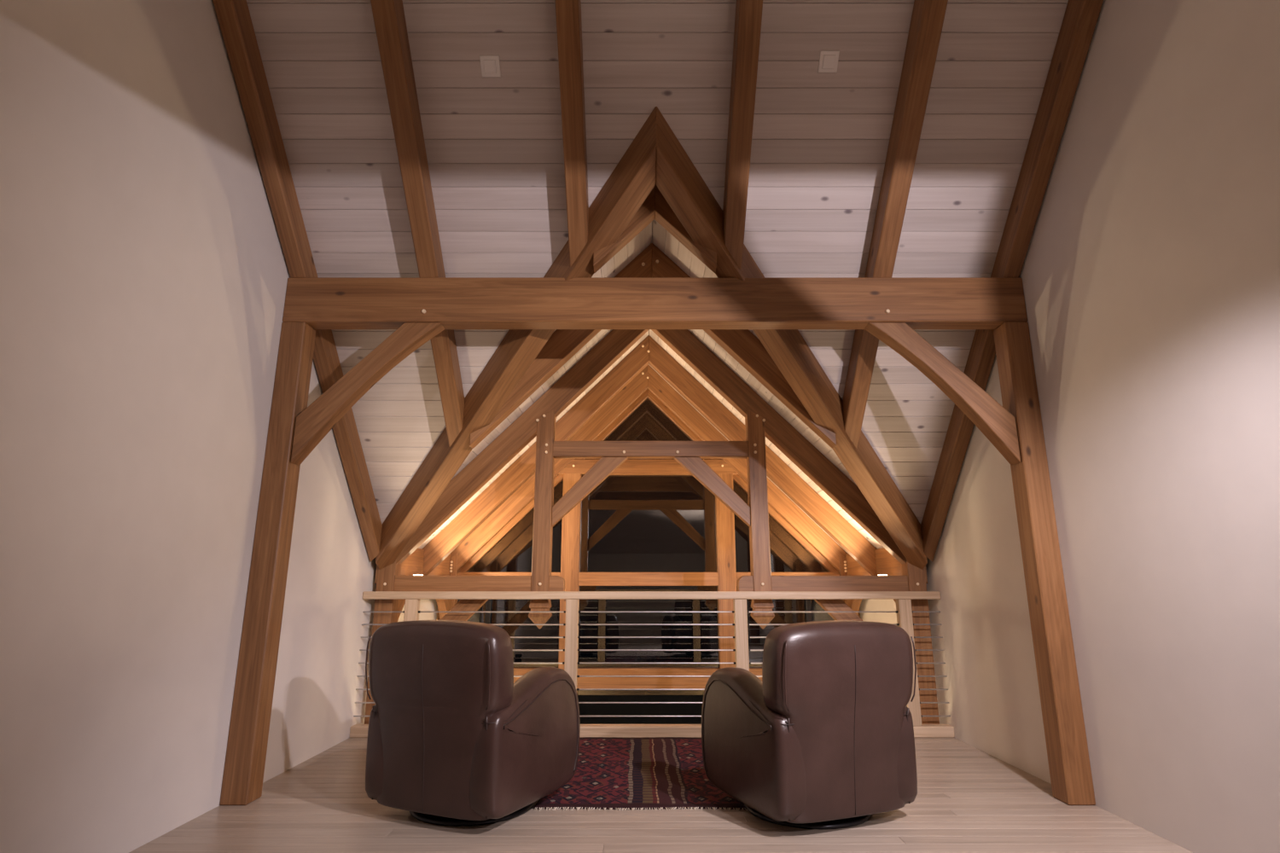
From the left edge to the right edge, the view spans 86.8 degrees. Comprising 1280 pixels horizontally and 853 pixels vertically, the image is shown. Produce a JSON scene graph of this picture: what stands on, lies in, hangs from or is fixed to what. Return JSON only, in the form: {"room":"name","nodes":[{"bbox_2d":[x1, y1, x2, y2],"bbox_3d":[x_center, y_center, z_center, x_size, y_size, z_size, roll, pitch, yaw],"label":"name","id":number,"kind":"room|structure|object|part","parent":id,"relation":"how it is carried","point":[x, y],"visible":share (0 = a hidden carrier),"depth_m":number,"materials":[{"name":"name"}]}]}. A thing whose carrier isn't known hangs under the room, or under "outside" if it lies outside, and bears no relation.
{"room":"loft sitting area","nodes":[
{"label":"loft sitting area","id":0,"kind":"room"},
{"bbox_2d":[0,0,437,852],"bbox_3d":[-2.037,-0.252,1.807,0.120,8.524,10.600,0,-13,0],"label":"wall","id":1,"kind":"structure","parent":0,"point":[144,274],"depth_m":2.66,"materials":[{"name":"white paint"}]},
{"bbox_2d":[396,599,405,622],"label":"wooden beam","id":2,"kind":"structure","parent":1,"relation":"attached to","point":[401,602],"depth_m":5.19,"materials":[{"name":"brown wood"}]},
{"bbox_2d":[400,548,424,575],"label":"wall plate","id":3,"kind":"object","parent":1,"relation":"attached to","point":[412,564],"depth_m":5.65,"materials":[{"name":"brown wood"}]},
{"bbox_2d":[427,553,450,575],"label":"wall plate","id":4,"kind":"object","parent":1,"relation":"attached to","point":[443,569],"depth_m":6.48,"materials":[{"name":"brown wood"}]},
{"bbox_2d":[422,335,877,575],"bbox_3d":[0.083,0.245,6.151,4.000,2.252,0.114,0,-13,0],"label":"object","id":5,"kind":"object","parent":4,"relation":"on","point":[648,352],"visible":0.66,"depth_m":6.08,"materials":[{"name":"brown wood"}]},
{"bbox_2d":[435,599,452,620],"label":"wall plate","id":6,"kind":"object","parent":1,"relation":"attached to","point":[443,605],"depth_m":6.45,"materials":[{"name":"brown wood"}]},
{"bbox_2d":[349,724,954,738],"bbox_3d":[0.083,2.239,4.621,4.120,0.372,0.095,0,-13,0],"label":"trim","id":7,"kind":"structure","parent":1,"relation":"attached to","point":[357,730],"depth_m":4.61,"materials":[{"name":"brown wood"}]},
{"bbox_2d":[353,591,950,727],"bbox_3d":[0.083,1.621,4.760,4.116,0.896,0.080,0,-13,0],"label":"cable railing","id":8,"kind":"object","parent":7,"relation":"on","point":[903,602],"visible":0.59,"depth_m":4.81,"materials":[{"name":"brown wood"}]},
{"bbox_3d":[-1.627,1.647,4.753,0.088,0.842,0.070,0,-13,0],"label":"post","id":9,"kind":"part","parent":8,"relation":"part of","materials":[{"name":"brown wood"}]},
{"bbox_3d":[-0.483,1.647,4.753,0.088,0.842,0.070,0,-13,0],"label":"post","id":10,"kind":"part","parent":8,"relation":"part of","materials":[{"name":"brown wood"}]},
{"bbox_3d":[0.083,1.745,4.730,4.116,0.009,0.009,0,-13,0],"label":"rod","id":11,"kind":"part","parent":8,"relation":"part of","materials":[{"name":"metal"}]},
{"bbox_3d":[0.083,1.576,4.770,4.116,0.009,0.009,0,-13,0],"label":"rod","id":12,"kind":"part","parent":8,"relation":"part of","materials":[{"name":"metal"}]},
{"bbox_3d":[0.083,1.407,4.810,4.116,0.009,0.009,0,-13,0],"label":"rod","id":13,"kind":"part","parent":8,"relation":"part of","materials":[{"name":"metal"}]},
{"bbox_3d":[0.083,1.323,4.830,4.116,0.009,0.009,0,-13,0],"label":"rod","id":14,"kind":"part","parent":8,"relation":"part of","materials":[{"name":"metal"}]},
{"bbox_3d":[0.083,1.211,4.857,4.116,0.054,0.080,0,-13,0],"label":"rail","id":15,"kind":"part","parent":8,"relation":"part of","materials":[{"name":"brown wood"}]},
{"bbox_3d":[0.083,1.999,4.670,4.116,0.009,0.009,0,-13,0],"label":"rod","id":16,"kind":"part","parent":8,"relation":"part of","materials":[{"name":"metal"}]},
{"bbox_3d":[0.083,1.914,4.690,4.116,0.009,0.009,0,-13,0],"label":"rod","id":17,"kind":"part","parent":8,"relation":"part of","materials":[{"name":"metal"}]},
{"bbox_3d":[0.083,1.830,4.710,4.116,0.009,0.009,0,-13,0],"label":"rod","id":18,"kind":"part","parent":8,"relation":"part of","materials":[{"name":"metal"}]},
{"bbox_3d":[0.083,1.661,4.750,4.116,0.009,0.009,0,-13,0],"label":"rod","id":19,"kind":"part","parent":8,"relation":"part of","materials":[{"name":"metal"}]},
{"bbox_3d":[0.083,1.492,4.790,4.116,0.009,0.009,0,-13,0],"label":"rod","id":20,"kind":"part","parent":8,"relation":"part of","materials":[{"name":"metal"}]},
{"bbox_3d":[0.716,1.647,4.753,0.088,0.842,0.070,0,-13,0],"label":"post","id":21,"kind":"part","parent":8,"relation":"part of","materials":[{"name":"brown wood"}]},
{"bbox_3d":[1.884,1.647,4.753,0.088,0.842,0.070,0,-13,0],"label":"post","id":22,"kind":"part","parent":8,"relation":"part of","materials":[{"name":"brown wood"}]},
{"bbox_2d":[282,277,1027,329],"bbox_3d":[0.083,-0.696,3.819,4.120,0.265,0.140,0,-13,0],"label":"beam","id":23,"kind":"structure","parent":1,"relation":"attached to","point":[322,303],"depth_m":3.77,"materials":[{"name":"brown wood"}]},
{"bbox_2d":[290,322,444,465],"bbox_3d":[-1.474,-0.183,3.704,0.737,0.787,0.100,0,-13,0],"label":"knee brace","id":24,"kind":"object","parent":23,"relation":"attached to","point":[313,423],"visible":1,"depth_m":3.68,"materials":[{"name":"brown wood"}]},
{"bbox_2d":[864,322,1020,465],"bbox_3d":[1.640,-0.183,3.704,0.737,0.787,0.100,0,-13,0],"label":"knee brace","id":25,"kind":"object","parent":23,"relation":"attached to","point":[992,419],"visible":1,"depth_m":3.68,"materials":[{"name":"brown wood"}]},
{"bbox_2d":[436,389,860,695],"bbox_3d":[0.083,2.346,6.557,4.120,5.657,0.180,0,-13,0],"label":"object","id":26,"kind":"structure","parent":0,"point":[725,578],"depth_m":6.72,"materials":[{"name":"brown wood"}]},
{"bbox_3d":[-1.897,3.186,6.352,0.160,3.928,0.140,0,-13,0],"label":"corner post","id":27,"kind":"part","parent":26,"relation":"part of","materials":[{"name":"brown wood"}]},
{"bbox_3d":[-0.877,0.580,7.015,0.067,2.777,0.090,44,-10,9],"label":"frame","id":28,"kind":"part","parent":26,"relation":"part of","materials":[{"name":"brown wood"}]},
{"bbox_3d":[-0.697,2.791,6.469,0.180,4.750,0.140,0,-13,0],"label":"post","id":29,"kind":"part","parent":26,"relation":"part of","materials":[{"name":"brown wood"}]},
{"bbox_3d":[0.863,2.791,6.469,0.180,4.750,0.140,0,-13,0],"label":"post","id":30,"kind":"part","parent":26,"relation":"part of","materials":[{"name":"brown wood"}]},
{"bbox_3d":[1.043,0.580,7.015,0.067,2.777,0.090,-44,-10,-9],"label":"frame","id":31,"kind":"part","parent":26,"relation":"part of","materials":[{"name":"brown wood"}]},
{"bbox_3d":[2.063,3.186,6.352,0.160,3.928,0.140,0,-13,0],"label":"corner post","id":32,"kind":"part","parent":26,"relation":"part of","materials":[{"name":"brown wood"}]},
{"bbox_2d":[417,219,883,553],"bbox_3d":[0.083,-0.077,5.205,4.391,2.195,3.905,0,-13,0],"label":"ceiling","id":33,"kind":"structure","parent":0,"point":[654,233],"depth_m":5.19,"materials":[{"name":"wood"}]},
{"bbox_2d":[450,365,847,571],"bbox_3d":[0.083,0.457,6.979,4.060,2.282,0.114,0,-13,0],"label":"rafter","id":34,"kind":"object","parent":33,"relation":"attached to","point":[648,378],"visible":0.62,"depth_m":6.91,"materials":[{"name":"brown wood"}]},
{"bbox_2d":[469,243,836,448],"bbox_3d":[0.083,-0.561,4.535,2.350,1.427,0.114,0,-13,0],"label":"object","id":35,"kind":"object","parent":33,"relation":"attached to","point":[742,346],"visible":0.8,"depth_m":4.47,"materials":[{"name":"brown wood"}]},
{"bbox_2d":[593,184,716,273],"bbox_3d":[0.083,-1.159,3.825,0.680,0.592,0.100,0,-13,0],"label":"roof beam","id":36,"kind":"object","parent":33,"relation":"attached to","point":[655,206],"visible":0.5,"depth_m":3.78,"materials":[{"name":"brown wood"}]},
{"bbox_2d":[246,0,1068,524],"bbox_3d":[0.083,-2.324,1.349,4.320,4.790,9.026,0,-13,0],"label":"ceiling","id":37,"kind":"structure","parent":0,"point":[494,146],"depth_m":3.55,"materials":[{"name":"white wood"}]},
{"bbox_2d":[212,0,382,561],"bbox_3d":[-1.922,-1.833,3.274,0.090,4.722,4.527,0,-13,0],"label":"rafter","id":38,"kind":"object","parent":37,"relation":"attached to","point":[234,17],"visible":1,"depth_m":3.62,"materials":[{"name":"brown wood"}]},
{"bbox_2d":[370,0,464,447],"bbox_3d":[-1.187,-2.252,3.016,0.108,4.026,3.831,0,-13,0],"label":"rafter","id":39,"kind":"object","parent":37,"relation":"attached to","point":[388,15],"visible":1,"depth_m":3.52,"materials":[{"name":"brown wood"}]},
{"bbox_2d":[479,55,500,77],"bbox_3d":[-0.747,-1.797,3.378,0.096,0.072,0.072,0,-13,0],"label":"ceiling plate","id":40,"kind":"object","parent":37,"relation":"attached to","point":[490,65],"visible":1,"depth_m":3.37,"materials":[{"name":"white plastic"}]},
{"bbox_2d":[554,0,588,267],"bbox_3d":[-0.337,-2.764,2.700,0.108,3.176,2.981,0,-13,0],"label":"rafter","id":41,"kind":"object","parent":37,"relation":"attached to","point":[567,12],"visible":1,"depth_m":3.38,"materials":[{"name":"brown wood"}]},
{"bbox_2d":[722,0,762,269],"bbox_3d":[0.513,-2.758,2.704,0.108,3.186,2.991,0,-13,0],"label":"rafter","id":42,"kind":"object","parent":37,"relation":"attached to","point":[748,13],"visible":1,"depth_m":3.39,"materials":[{"name":"brown wood"}]},
{"bbox_2d":[817,50,839,72],"bbox_3d":[0.938,-1.815,3.367,0.096,0.072,0.072,0,-13,0],"label":"ceiling plate","id":43,"kind":"object","parent":37,"relation":"attached to","point":[828,62],"visible":1,"depth_m":3.36,"materials":[{"name":"white plastic"}]},
{"bbox_2d":[842,0,948,448],"bbox_3d":[1.363,-2.246,3.019,0.108,4.036,3.841,0,-13,0],"label":"rafter","id":44,"kind":"object","parent":37,"relation":"attached to","point":[928,16],"visible":1,"depth_m":3.53,"materials":[{"name":"brown wood"}]},
{"bbox_2d":[920,0,1103,562],"bbox_3d":[2.088,-1.833,3.274,0.090,4.722,4.527,0,-13,0],"label":"rafter","id":45,"kind":"object","parent":37,"relation":"attached to","point":[1080,18],"visible":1,"depth_m":3.63,"materials":[{"name":"brown wood"}]},
{"bbox_2d":[128,738,1193,852],"bbox_3d":[0.083,1.268,0.409,4.120,0.280,8.580,0,-13,0],"label":"floor","id":46,"kind":"structure","parent":0,"point":[968,800],"depth_m":2.94,"materials":[{"name":"brown wood"}]},
{"bbox_2d":[219,321,315,805],"bbox_3d":[-1.912,0.616,3.521,0.130,2.425,0.136,0,-13,0],"label":"timber post","id":47,"kind":"object","parent":46,"relation":"on","point":[252,705],"visible":1,"depth_m":3.44,"materials":[{"name":"brown wood"}]},
{"bbox_2d":[365,620,580,826],"bbox_3d":[-0.786,1.362,3.258,0.734,0.852,0.812,-6,-15,24],"label":"armchair","id":48,"kind":"object","parent":46,"relation":"on","point":[452,741],"visible":1,"depth_m":2.94,"materials":[{"name":"brown leather"}]},
{"bbox_3d":[-1.032,1.483,3.381,0.158,0.571,0.756,-6,-15,24],"label":"arm","id":49,"kind":"part","parent":48,"relation":"part of","materials":[{"name":"brown leather"}]},
{"bbox_3d":[-0.898,1.278,3.026,0.736,0.799,0.272,-6,-15,24],"label":"backrest","id":50,"kind":"part","parent":48,"relation":"part of","materials":[{"name":"brown leather"}]},
{"bbox_3d":[-0.514,1.429,3.153,0.158,0.571,0.756,-6,-15,24],"label":"arm","id":51,"kind":"part","parent":48,"relation":"part of","materials":[{"name":"brown leather"}]},
{"bbox_2d":[534,737,747,811],"bbox_3d":[0.168,1.931,3.839,1.326,0.010,1.521,0,-13,0],"label":"rug","id":52,"kind":"object","parent":46,"relation":"on","point":[632,774],"visible":0.69,"depth_m":3.57,"materials":[{"name":"fabric"}]},
{"bbox_2d":[701,620,917,830],"bbox_3d":[0.780,1.353,3.220,0.734,0.852,0.812,5,-14,-21],"label":"armchair","id":53,"kind":"object","parent":46,"relation":"on","point":[825,740],"visible":1,"depth_m":2.90,"materials":[{"name":"brown leather"}]},
{"bbox_3d":[0.504,1.423,3.127,0.158,0.571,0.756,5,-14,-21],"label":"arm","id":54,"kind":"part","parent":53,"relation":"part of","materials":[{"name":"brown leather"}]},
{"bbox_3d":[0.880,1.267,2.983,0.736,0.799,0.272,5,-14,-21],"label":"backrest","id":55,"kind":"part","parent":53,"relation":"part of","materials":[{"name":"brown leather"}]},
{"bbox_3d":[1.032,1.471,3.331,0.158,0.571,0.756,5,-14,-21],"label":"arm","id":56,"kind":"part","parent":53,"relation":"part of","materials":[{"name":"brown leather"}]},
{"bbox_2d":[993,321,1095,805],"bbox_3d":[2.078,0.616,3.521,0.130,2.425,0.136,0,-13,0],"label":"timber post","id":57,"kind":"object","parent":46,"relation":"on","point":[1066,741],"visible":1,"depth_m":3.43,"materials":[{"name":"brown wood"}]},
{"bbox_2d":[845,553,871,575],"label":"wood panel","id":58,"kind":"object","parent":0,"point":[853,568],"depth_m":6.49,"materials":[{"name":"brown wood"}]},
{"bbox_2d":[874,547,901,575],"label":"wood panel","id":59,"kind":"object","parent":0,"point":[887,563],"depth_m":5.63,"materials":[{"name":"brown wood"}]},
{"bbox_2d":[859,0,1279,852],"bbox_3d":[2.203,-0.252,1.807,0.120,8.524,10.600,0,-13,0],"label":"wall","id":60,"kind":"structure","parent":0,"point":[1149,275],"depth_m":2.84,"materials":[{"name":"white paint"}]},
{"bbox_2d":[844,599,861,615],"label":"wall plate","id":61,"kind":"object","parent":60,"relation":"attached to","point":[854,604],"depth_m":6.43,"materials":[{"name":"brown wood"}]},
{"bbox_3d":[0.083,3.955,0.862,4.320,0.100,10.700,0,-13,0],"label":"floor","id":62,"kind":"structure","parent":0,"visible":0},
{"bbox_2d":[364,329,939,724],"bbox_3d":[0.083,1.817,4.860,4.060,5.905,0.140,0,-13,0],"label":"truss","id":63,"kind":"object","parent":62,"relation":"on","point":[762,421],"visible":0.78,"depth_m":5.14,"materials":[{"name":"brown wood"}]},
{"bbox_3d":[-1.867,2.789,4.635,0.130,3.909,0.130,0,-13,0],"label":"wall post","id":64,"kind":"part","parent":63,"relation":"part of","materials":[{"name":"brown wood"}]},
{"bbox_2d":[375,106,656,570],"bbox_3d":[-0.917,-0.260,4.270,0.140,2.323,2.961,13,-19,-43],"label":"beam","id":65,"kind":"structure","parent":63,"relation":"on","point":[633,178],"depth_m":4.11,"materials":[{"name":"brown wood"}]},
{"bbox_3d":[-0.732,0.589,5.152,0.133,1.469,0.115,0,-13,0],"label":"pendant post","id":66,"kind":"part","parent":63,"relation":"part of","materials":[{"name":"brown wood"}]},
{"bbox_3d":[0.898,0.589,5.152,0.133,1.469,0.115,0,-13,0],"label":"pendant post","id":67,"kind":"part","parent":63,"relation":"part of","materials":[{"name":"brown wood"}]},
{"bbox_2d":[655,106,927,570],"bbox_3d":[1.083,-0.260,4.270,0.140,2.323,2.961,-13,-19,43],"label":"beam","id":68,"kind":"structure","parent":63,"relation":"on","point":[677,179],"depth_m":4.12,"materials":[{"name":"brown wood"}]},
{"bbox_3d":[2.033,2.789,4.635,0.130,3.909,0.130,0,-13,0],"label":"wall post","id":69,"kind":"part","parent":63,"relation":"part of","materials":[{"name":"brown wood"}]}
]}

